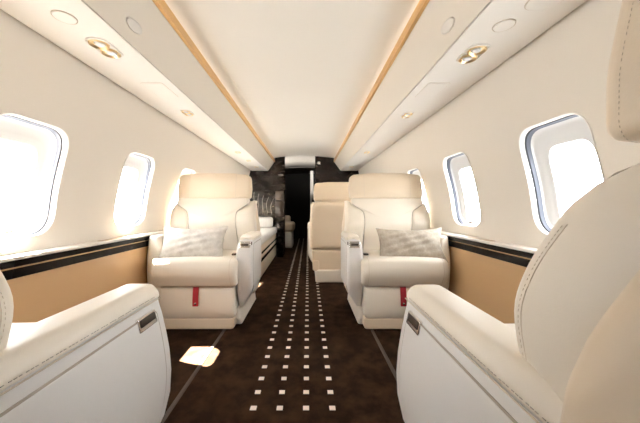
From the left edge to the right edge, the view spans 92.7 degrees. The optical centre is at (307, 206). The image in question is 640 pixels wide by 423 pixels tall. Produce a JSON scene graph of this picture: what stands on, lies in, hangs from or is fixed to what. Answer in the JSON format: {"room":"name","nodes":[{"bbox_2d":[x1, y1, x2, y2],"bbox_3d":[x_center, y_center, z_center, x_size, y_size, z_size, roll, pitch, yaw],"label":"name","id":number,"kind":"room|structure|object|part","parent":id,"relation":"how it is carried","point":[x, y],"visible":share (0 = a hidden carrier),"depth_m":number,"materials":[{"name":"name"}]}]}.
{"room":"aircraft cabin","nodes":[
{"label":"aircraft cabin","id":0,"kind":"room"},
{"bbox_2d":[0,9,249,255],"bbox_3d":[-1.165,0.025,2.350,0.219,1.750,8.100,0,0,0],"label":"wall","id":1,"kind":"structure","parent":0,"point":[103,122],"depth_m":1.66,"materials":[{"name":"beige plastic"}]},
{"bbox_2d":[0,112,68,240],"bbox_3d":[-1.268,-0.119,1.325,0.202,0.516,0.395,0,0,0],"label":"window","id":2,"kind":"structure","parent":1,"relation":"in","point":[47,144],"depth_m":1.45,"materials":[{"name":"beige plastic"}]},
{"bbox_3d":[-1.300,0.113,1.325,0.008,0.026,0.034,0,0,0],"label":"shade pull","id":3,"kind":"part","parent":2,"relation":"part of","materials":[{"name":"white plastic"}]},
{"bbox_2d":[0,230,163,322],"bbox_3d":[-1.232,0.548,2.045,0.080,0.696,7.470,0,0,0],"label":"ledge","id":4,"kind":"object","parent":1,"relation":"attached to","point":[43,283],"visible":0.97,"depth_m":1.55,"materials":[{"name":"white"}]},
{"bbox_3d":[-1.230,0.202,1.930,0.044,0.003,0.260,0,0,0],"label":"bronze lid","id":5,"kind":"part","parent":4,"relation":"part of","materials":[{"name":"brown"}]},
{"bbox_2d":[113,151,154,226],"bbox_3d":[-1.268,-0.119,2.175,0.202,0.516,0.395,0,0,0],"label":"window","id":6,"kind":"structure","parent":1,"relation":"in","point":[141,164],"depth_m":2.31,"materials":[{"name":"beige plastic"}]},
{"bbox_2d":[0,0,274,170],"bbox_3d":[-0.851,-0.824,2.053,0.450,0.272,7.485,0,0,0],"label":"panel","id":7,"kind":"object","parent":1,"relation":"attached to","point":[164,52],"visible":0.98,"depth_m":1.52,"materials":[{"name":"white plastic"}]},
{"bbox_2d":[50,10,77,24],"bbox_3d":[-0.882,-0.686,1.105,0.076,0.004,0.083,0,0,0],"label":"speaker cover","id":8,"kind":"object","parent":7,"relation":"attached to","point":[62,16],"visible":1,"depth_m":1.10,"materials":[{"name":"white plastic"}]},
{"bbox_2d":[85,37,123,58],"bbox_3d":[-0.878,-0.681,1.320,0.098,0.013,0.174,0,0,0],"label":"light","id":9,"kind":"object","parent":7,"relation":"attached to","point":[103,45],"visible":1,"depth_m":1.31,"materials":[{"name":"gold"}]},
{"bbox_2d":[126,17,141,34],"bbox_3d":[-0.714,-0.744,1.255,0.026,0.034,0.110,0,0,1],"label":"vent","id":10,"kind":"object","parent":7,"relation":"attached to","point":[133,24],"visible":1,"depth_m":1.25,"materials":[{"name":"white plastic"}]},
{"bbox_2d":[141,83,177,96],"bbox_3d":[-0.870,-0.687,1.800,0.124,0.003,0.224,0,0,0],"label":"hatch","id":11,"kind":"object","parent":7,"relation":"attached to","point":[159,89],"visible":1,"depth_m":1.78,"materials":[{"name":"beige plastic"}]},
{"bbox_2d":[180,109,194,115],"bbox_3d":[-0.878,-0.681,2.220,0.078,0.013,0.139,0,0,0],"label":"light","id":12,"kind":"object","parent":7,"relation":"attached to","point":[185,112],"visible":1,"depth_m":2.21,"materials":[{"name":"gold"}]},
{"bbox_2d":[172,168,195,209],"bbox_3d":[-1.268,-0.119,3.025,0.202,0.516,0.395,0,0,0],"label":"window","id":13,"kind":"structure","parent":1,"relation":"in","point":[184,171],"depth_m":3.04,"materials":[{"name":"beige plastic"}]},
{"bbox_2d":[164,238,404,422],"bbox_3d":[-0.070,0.914,3.550,2.500,0.032,10.500,0,0,0],"label":"floor","id":14,"kind":"structure","parent":0,"point":[301,353],"depth_m":1.78,"materials":[{"name":"brown carpet"}]},
{"bbox_2d":[0,270,170,422],"bbox_3d":[-0.786,0.295,0.534,0.806,1.203,0.921,0,0,0],"label":"seat","id":15,"kind":"object","parent":14,"relation":"on","point":[104,358],"visible":1,"depth_m":0.57,"materials":[{"name":"beige leather"}]},
{"bbox_2d":[0,270,13,351],"bbox_3d":[-0.506,0.190,0.285,0.184,0.501,0.392,0,0,0],"label":"cushion","id":16,"kind":"object","parent":15,"relation":"on","point":[6,298],"depth_m":0.44,"materials":[{"name":"beige leather"}]},
{"bbox_2d":[10,322,35,332],"bbox_3d":[-0.805,0.464,0.701,0.604,0.210,0.582,0,0,0],"label":"seat cushion","id":17,"kind":"object","parent":15,"relation":"on","point":[15,326],"depth_m":0.93,"materials":[{"name":"beige leather"}]},
{"bbox_3d":[-0.422,0.488,0.554,0.077,0.424,0.549,0,0,0],"label":"panel","id":18,"kind":"part","parent":15,"relation":"part of","materials":[{"name":"white leather"}]},
{"bbox_3d":[-0.401,0.283,0.758,0.013,0.034,0.086,0,0,0],"label":"latch handle","id":19,"kind":"part","parent":15,"relation":"part of","materials":[{"name":"silver metal"}]},
{"bbox_2d":[147,173,261,328],"bbox_3d":[-0.805,0.295,2.566,0.806,1.203,0.921,0,0,0],"label":"seat","id":20,"kind":"object","parent":14,"relation":"on","point":[197,292],"visible":0.91,"depth_m":2.24,"materials":[{"name":"beige leather"}]},
{"bbox_3d":[-1.135,0.489,2.442,0.109,0.550,0.435,0,0,0],"label":"wall armrest","id":21,"kind":"part","parent":20,"relation":"part of","materials":[{"name":"beige leather"}]},
{"bbox_2d":[170,203,188,228],"bbox_3d":[-1.111,0.190,2.815,0.191,0.501,0.392,0,0,0],"label":"cushion","id":22,"kind":"object","parent":20,"relation":"on","point":[179,218],"depth_m":2.65,"materials":[{"name":"beige leather"}]},
{"bbox_2d":[159,226,227,257],"bbox_3d":[-0.870,0.278,2.305,0.501,0.256,0.175,0,0,-1],"label":"throw pillow","id":23,"kind":"object","parent":20,"relation":"on","point":[177,242],"visible":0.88,"depth_m":2.25,"materials":[{"name":"grey fabric"}]},
{"bbox_2d":[150,250,237,285],"bbox_3d":[-0.805,0.464,2.399,0.604,0.210,0.582,0,0,0],"label":"seat cushion","id":24,"kind":"object","parent":20,"relation":"on","point":[191,270],"depth_m":2.12,"materials":[{"name":"beige leather"}]},
{"bbox_3d":[-0.808,0.851,2.294,0.543,0.082,0.152,0,0,0],"label":"kick panel","id":25,"kind":"part","parent":20,"relation":"part of","materials":[{"name":"beige leather"}]},
{"bbox_2d":[178,198,249,249],"bbox_3d":[-0.845,0.180,2.724,0.624,0.520,0.178,0,0,0],"label":"cushion","id":26,"kind":"object","parent":20,"relation":"on","point":[193,213],"depth_m":2.66,"materials":[{"name":"beige leather"}]},
{"bbox_3d":[-0.465,0.276,2.244,0.076,0.044,0.024,0,0,0],"label":"latch handle","id":27,"kind":"part","parent":20,"relation":"part of","materials":[{"name":"silver metal"}]},
{"bbox_2d":[236,201,256,240],"bbox_3d":[-0.541,0.190,2.815,0.184,0.501,0.392,0,0,0],"label":"cushion","id":28,"kind":"object","parent":20,"relation":"on","point":[246,211],"depth_m":2.66,"materials":[{"name":"beige leather"}]},
{"bbox_3d":[-0.469,0.485,2.440,0.121,0.550,0.441,0,0,0],"label":"aisle armrest","id":29,"kind":"part","parent":20,"relation":"part of","materials":[{"name":"white leather"}]},
{"bbox_3d":[-0.434,0.488,2.461,0.054,0.424,0.379,0,0,0],"label":"panel","id":30,"kind":"part","parent":20,"relation":"part of","materials":[{"name":"white leather"}]},
{"bbox_2d":[161,255,275,422],"bbox_3d":[-0.612,0.897,2.050,0.022,0.005,7.480,0,0,0],"label":"trim","id":31,"kind":"structure","parent":14,"relation":"attached to","point":[188,382],"depth_m":1.58,"materials":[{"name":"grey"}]},
{"bbox_2d":[259,217,276,275],"bbox_3d":[-0.877,0.537,4.745,0.615,0.715,1.990,0,0,0],"label":"divan","id":32,"kind":"object","parent":14,"relation":"on","point":[268,232],"visible":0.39,"depth_m":4.80,"materials":[{"name":"beige leather"}]},
{"bbox_3d":[-0.877,0.430,4.747,0.615,0.120,1.975,0,0,0],"label":"mattress","id":33,"kind":"part","parent":32,"relation":"part of","materials":[{"name":"white leather"}]},
{"bbox_2d":[277,222,283,256],"bbox_3d":[-0.500,0.590,5.617,0.110,0.620,0.335,0,0,0],"label":"side table","id":34,"kind":"object","parent":14,"relation":"on","point":[280,225],"visible":1,"depth_m":5.45,"materials":[{"name":"black wood"}]},
{"bbox_2d":[285,215,294,247],"bbox_3d":[-0.525,0.550,6.960,0.450,0.700,0.640,0,0,0],"label":"armchair","id":35,"kind":"object","parent":14,"relation":"on","point":[289,225],"visible":0.47,"depth_m":6.68,"materials":[{"name":"white leather"}]},
{"bbox_3d":[-0.580,0.300,7.190,0.340,0.200,0.180,0,0,0],"label":"backrest","id":36,"kind":"part","parent":35,"relation":"part of","materials":[{"name":"beige leather"}]},
{"bbox_3d":[-0.525,0.440,6.940,0.450,0.200,0.600,0,0,0],"label":"seat","id":37,"kind":"part","parent":35,"relation":"part of","materials":[{"name":"beige leather"}]},
{"bbox_2d":[310,171,312,214],"bbox_3d":[0.085,0.039,6.925,0.070,1.718,0.050,0,0,0],"label":"strip","id":38,"kind":"object","parent":14,"relation":"on","point":[311,172],"visible":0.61,"depth_m":6.90,"materials":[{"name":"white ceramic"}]},
{"bbox_2d":[307,182,350,281],"bbox_3d":[0.385,0.296,4.004,0.788,1.202,0.921,0,0,0],"label":"seat","id":39,"kind":"object","parent":14,"relation":"on","point":[324,227],"visible":0.59,"depth_m":3.64,"materials":[{"name":"beige leather"}]},
{"bbox_3d":[0.059,0.485,4.130,0.121,0.550,0.441,0,0,0],"label":"aisle armrest","id":40,"kind":"part","parent":39,"relation":"part of","materials":[{"name":"white leather"}]},
{"bbox_2d":[370,329,396,380],"bbox_3d":[0.468,0.897,2.050,0.022,0.005,7.480,0,0,0],"label":"trim","id":41,"kind":"structure","parent":14,"relation":"attached to","point":[372,330],"depth_m":1.84,"materials":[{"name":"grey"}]},
{"bbox_2d":[340,173,449,328],"bbox_3d":[0.675,0.295,2.566,0.791,1.203,0.921,0,0,0],"label":"seat","id":42,"kind":"object","parent":14,"relation":"on","point":[376,285],"visible":0.84,"depth_m":2.29,"materials":[{"name":"beige leather"}]},
{"bbox_3d":[0.312,0.488,2.461,0.054,0.424,0.379,0,0,0],"label":"panel","id":43,"kind":"part","parent":42,"relation":"part of","materials":[{"name":"white leather"}]},
{"bbox_3d":[0.347,0.485,2.440,0.121,0.550,0.441,0,0,0],"label":"aisle armrest","id":44,"kind":"part","parent":42,"relation":"part of","materials":[{"name":"white leather"}]},
{"bbox_2d":[344,201,364,244],"bbox_3d":[0.409,0.190,2.815,0.169,0.501,0.392,0,0,0],"label":"cushion","id":45,"kind":"object","parent":42,"relation":"on","point":[354,211],"depth_m":2.66,"materials":[{"name":"beige leather"}]},
{"bbox_3d":[0.343,0.276,2.244,0.076,0.044,0.024,0,0,0],"label":"latch handle","id":46,"kind":"part","parent":42,"relation":"part of","materials":[{"name":"silver metal"}]},
{"bbox_3d":[0.679,0.851,2.294,0.543,0.082,0.152,0,0,0],"label":"kick panel","id":47,"kind":"part","parent":42,"relation":"part of","materials":[{"name":"beige leather"}]},
{"bbox_2d":[351,198,421,249],"bbox_3d":[0.703,0.180,2.724,0.624,0.520,0.178,0,0,0],"label":"cushion","id":48,"kind":"object","parent":42,"relation":"on","point":[367,214],"depth_m":2.66,"materials":[{"name":"beige leather"}]},
{"bbox_2d":[361,250,448,285],"bbox_3d":[0.683,0.464,2.399,0.604,0.210,0.582,0,0,0],"label":"seat cushion","id":49,"kind":"object","parent":42,"relation":"on","point":[376,270],"depth_m":2.12,"materials":[{"name":"beige leather"}]},
{"bbox_2d":[376,227,447,261],"bbox_3d":[0.775,0.285,2.305,0.504,0.256,0.172,0,0,6],"label":"throw pillow","id":50,"kind":"object","parent":42,"relation":"on","point":[415,243],"visible":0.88,"depth_m":2.26,"materials":[{"name":"fabric"}]},
{"bbox_2d":[411,202,429,229],"bbox_3d":[0.978,0.190,2.815,0.172,0.501,0.392,0,0,0],"label":"cushion","id":51,"kind":"object","parent":42,"relation":"on","point":[420,219],"depth_m":2.65,"materials":[{"name":"beige leather"}]},
{"bbox_3d":[1.004,0.489,2.442,0.091,0.550,0.435,0,0,0],"label":"wall armrest","id":52,"kind":"part","parent":42,"relation":"part of","materials":[{"name":"beige leather"}]},
{"bbox_2d":[396,0,639,422],"bbox_3d":[0.646,0.295,0.524,0.806,1.203,0.921,0,0,0],"label":"seat","id":53,"kind":"object","parent":14,"relation":"on","point":[570,353],"visible":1,"depth_m":0.34,"materials":[{"name":"beige leather"}]},
{"bbox_3d":[0.261,0.283,0.748,0.013,0.034,0.086,0,0,0],"label":"latch handle","id":54,"kind":"part","parent":53,"relation":"part of","materials":[{"name":"silver metal"}]},
{"bbox_3d":[0.282,0.488,0.544,0.077,0.424,0.549,0,0,0],"label":"panel","id":55,"kind":"part","parent":53,"relation":"part of","materials":[{"name":"white leather"}]},
{"bbox_3d":[0.318,0.485,0.565,0.144,0.550,0.611,0,0,0],"label":"aisle armrest","id":56,"kind":"part","parent":53,"relation":"part of","materials":[{"name":"white leather"}]},
{"bbox_2d":[506,324,514,329],"bbox_3d":[0.665,0.464,0.691,0.604,0.210,0.582,0,0,0],"label":"seat cushion","id":57,"kind":"object","parent":53,"relation":"on","point":[512,326],"depth_m":0.93,"materials":[{"name":"beige leather"}]},
{"bbox_2d":[514,163,639,401],"bbox_3d":[0.366,0.190,0.275,0.184,0.501,0.392,0,0,0],"label":"cushion","id":58,"kind":"object","parent":53,"relation":"on","point":[583,279],"depth_m":0.32,"materials":[{"name":"beige leather"}]},
{"bbox_2d":[164,0,419,174],"bbox_3d":[-0.070,-0.949,3.550,1.284,0.057,10.500,0,0,0],"label":"ceiling","id":59,"kind":"structure","parent":0,"point":[301,73],"depth_m":1.95,"materials":[{"name":"beige plastic"}]},
{"bbox_2d":[285,173,314,237],"bbox_3d":[-0.070,-0.050,8.825,2.500,1.900,0.050,0,0,0],"label":"doorway","id":60,"kind":"structure","parent":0,"point":[297,186],"depth_m":8.80,"materials":[{"name":"black"}]},
{"bbox_2d":[249,156,358,253],"bbox_3d":[-0.070,-0.033,5.824,2.408,1.866,0.072,0,0,0],"label":"wall","id":61,"kind":"structure","parent":0,"point":[268,187],"depth_m":5.80,"materials":[{"name":"black wood"}]},
{"bbox_2d":[357,0,639,247],"bbox_3d":[1.025,0.025,2.350,0.219,1.750,8.100,0,0,0],"label":"wall","id":62,"kind":"structure","parent":0,"point":[564,69],"depth_m":1.56,"materials":[{"name":"beige plastic"}]},
{"bbox_2d":[407,168,428,211],"bbox_3d":[1.128,-0.119,3.025,0.202,0.516,0.395,0,0,0],"label":"window","id":63,"kind":"structure","parent":62,"relation":"in","point":[415,171],"depth_m":3.09,"materials":[{"name":"beige plastic"}]},
{"bbox_2d":[334,0,586,170],"bbox_3d":[0.711,-0.824,2.053,0.450,0.272,7.485,0,0,0],"label":"panel","id":64,"kind":"object","parent":62,"relation":"attached to","point":[421,56],"visible":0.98,"depth_m":1.52,"materials":[{"name":"white plastic"}]},
{"bbox_2d":[401,112,413,117],"bbox_3d":[0.738,-0.681,2.270,0.078,0.013,0.139,0,0,0],"label":"light","id":65,"kind":"object","parent":64,"relation":"attached to","point":[406,114],"visible":1,"depth_m":2.25,"materials":[{"name":"gold"}]},
{"bbox_2d":[415,83,449,96],"bbox_3d":[0.730,-0.687,1.800,0.124,0.003,0.224,0,0,0],"label":"hatch","id":66,"kind":"object","parent":64,"relation":"attached to","point":[431,89],"visible":1,"depth_m":1.78,"materials":[{"name":"beige plastic"}]},
{"bbox_2d":[441,17,454,34],"bbox_3d":[0.574,-0.744,1.255,0.026,0.034,0.110,0,0,1],"label":"vent","id":67,"kind":"object","parent":64,"relation":"attached to","point":[448,24],"visible":1,"depth_m":1.25,"materials":[{"name":"white plastic"}]},
{"bbox_2d":[456,43,489,63],"bbox_3d":[0.738,-0.681,1.370,0.098,0.013,0.174,0,0,0],"label":"light","id":68,"kind":"object","parent":64,"relation":"attached to","point":[474,50],"visible":1,"depth_m":1.35,"materials":[{"name":"gold"}]},
{"bbox_2d":[492,19,515,31],"bbox_3d":[0.742,-0.686,1.155,0.076,0.004,0.083,0,0,0],"label":"speaker cover","id":69,"kind":"object","parent":64,"relation":"attached to","point":[506,24],"visible":1,"depth_m":1.15,"materials":[{"name":"white plastic"}]},
{"bbox_2d":[524,0,562,10],"bbox_3d":[0.792,-0.687,1.000,0.116,0.004,0.136,0,0,0],"label":"ventilation unit","id":70,"kind":"object","parent":64,"relation":"attached to","point":[532,5],"visible":1,"depth_m":1.03,"materials":[{"name":"beige plastic"}]},
{"bbox_2d":[442,151,480,226],"bbox_3d":[1.128,-0.119,2.175,0.202,0.516,0.395,0,0,0],"label":"window","id":71,"kind":"structure","parent":62,"relation":"in","point":[456,163],"depth_m":2.31,"materials":[{"name":"beige plastic"}]},
{"bbox_2d":[441,231,537,323],"bbox_3d":[1.092,0.548,2.045,0.080,0.696,7.470,0,0,0],"label":"wall panel","id":72,"kind":"object","parent":62,"relation":"attached to","point":[487,274],"visible":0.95,"depth_m":1.79,"materials":[{"name":"white"}]},
{"bbox_3d":[1.090,0.202,1.930,0.044,0.003,0.260,0,0,0],"label":"bronze lid","id":73,"kind":"part","parent":72,"relation":"part of","materials":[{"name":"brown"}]},
{"bbox_3d":[1.081,0.595,2.045,0.028,0.603,7.470,0,0,0],"label":"caramel panel","id":74,"kind":"part","parent":72,"relation":"part of","materials":[{"name":"brown"}]},
{"bbox_2d":[518,112,604,234],"bbox_3d":[1.128,-0.119,1.325,0.202,0.516,0.395,0,0,0],"label":"window","id":75,"kind":"structure","parent":62,"relation":"in","point":[538,143],"depth_m":1.46,"materials":[{"name":"beige plastic"}]}
]}

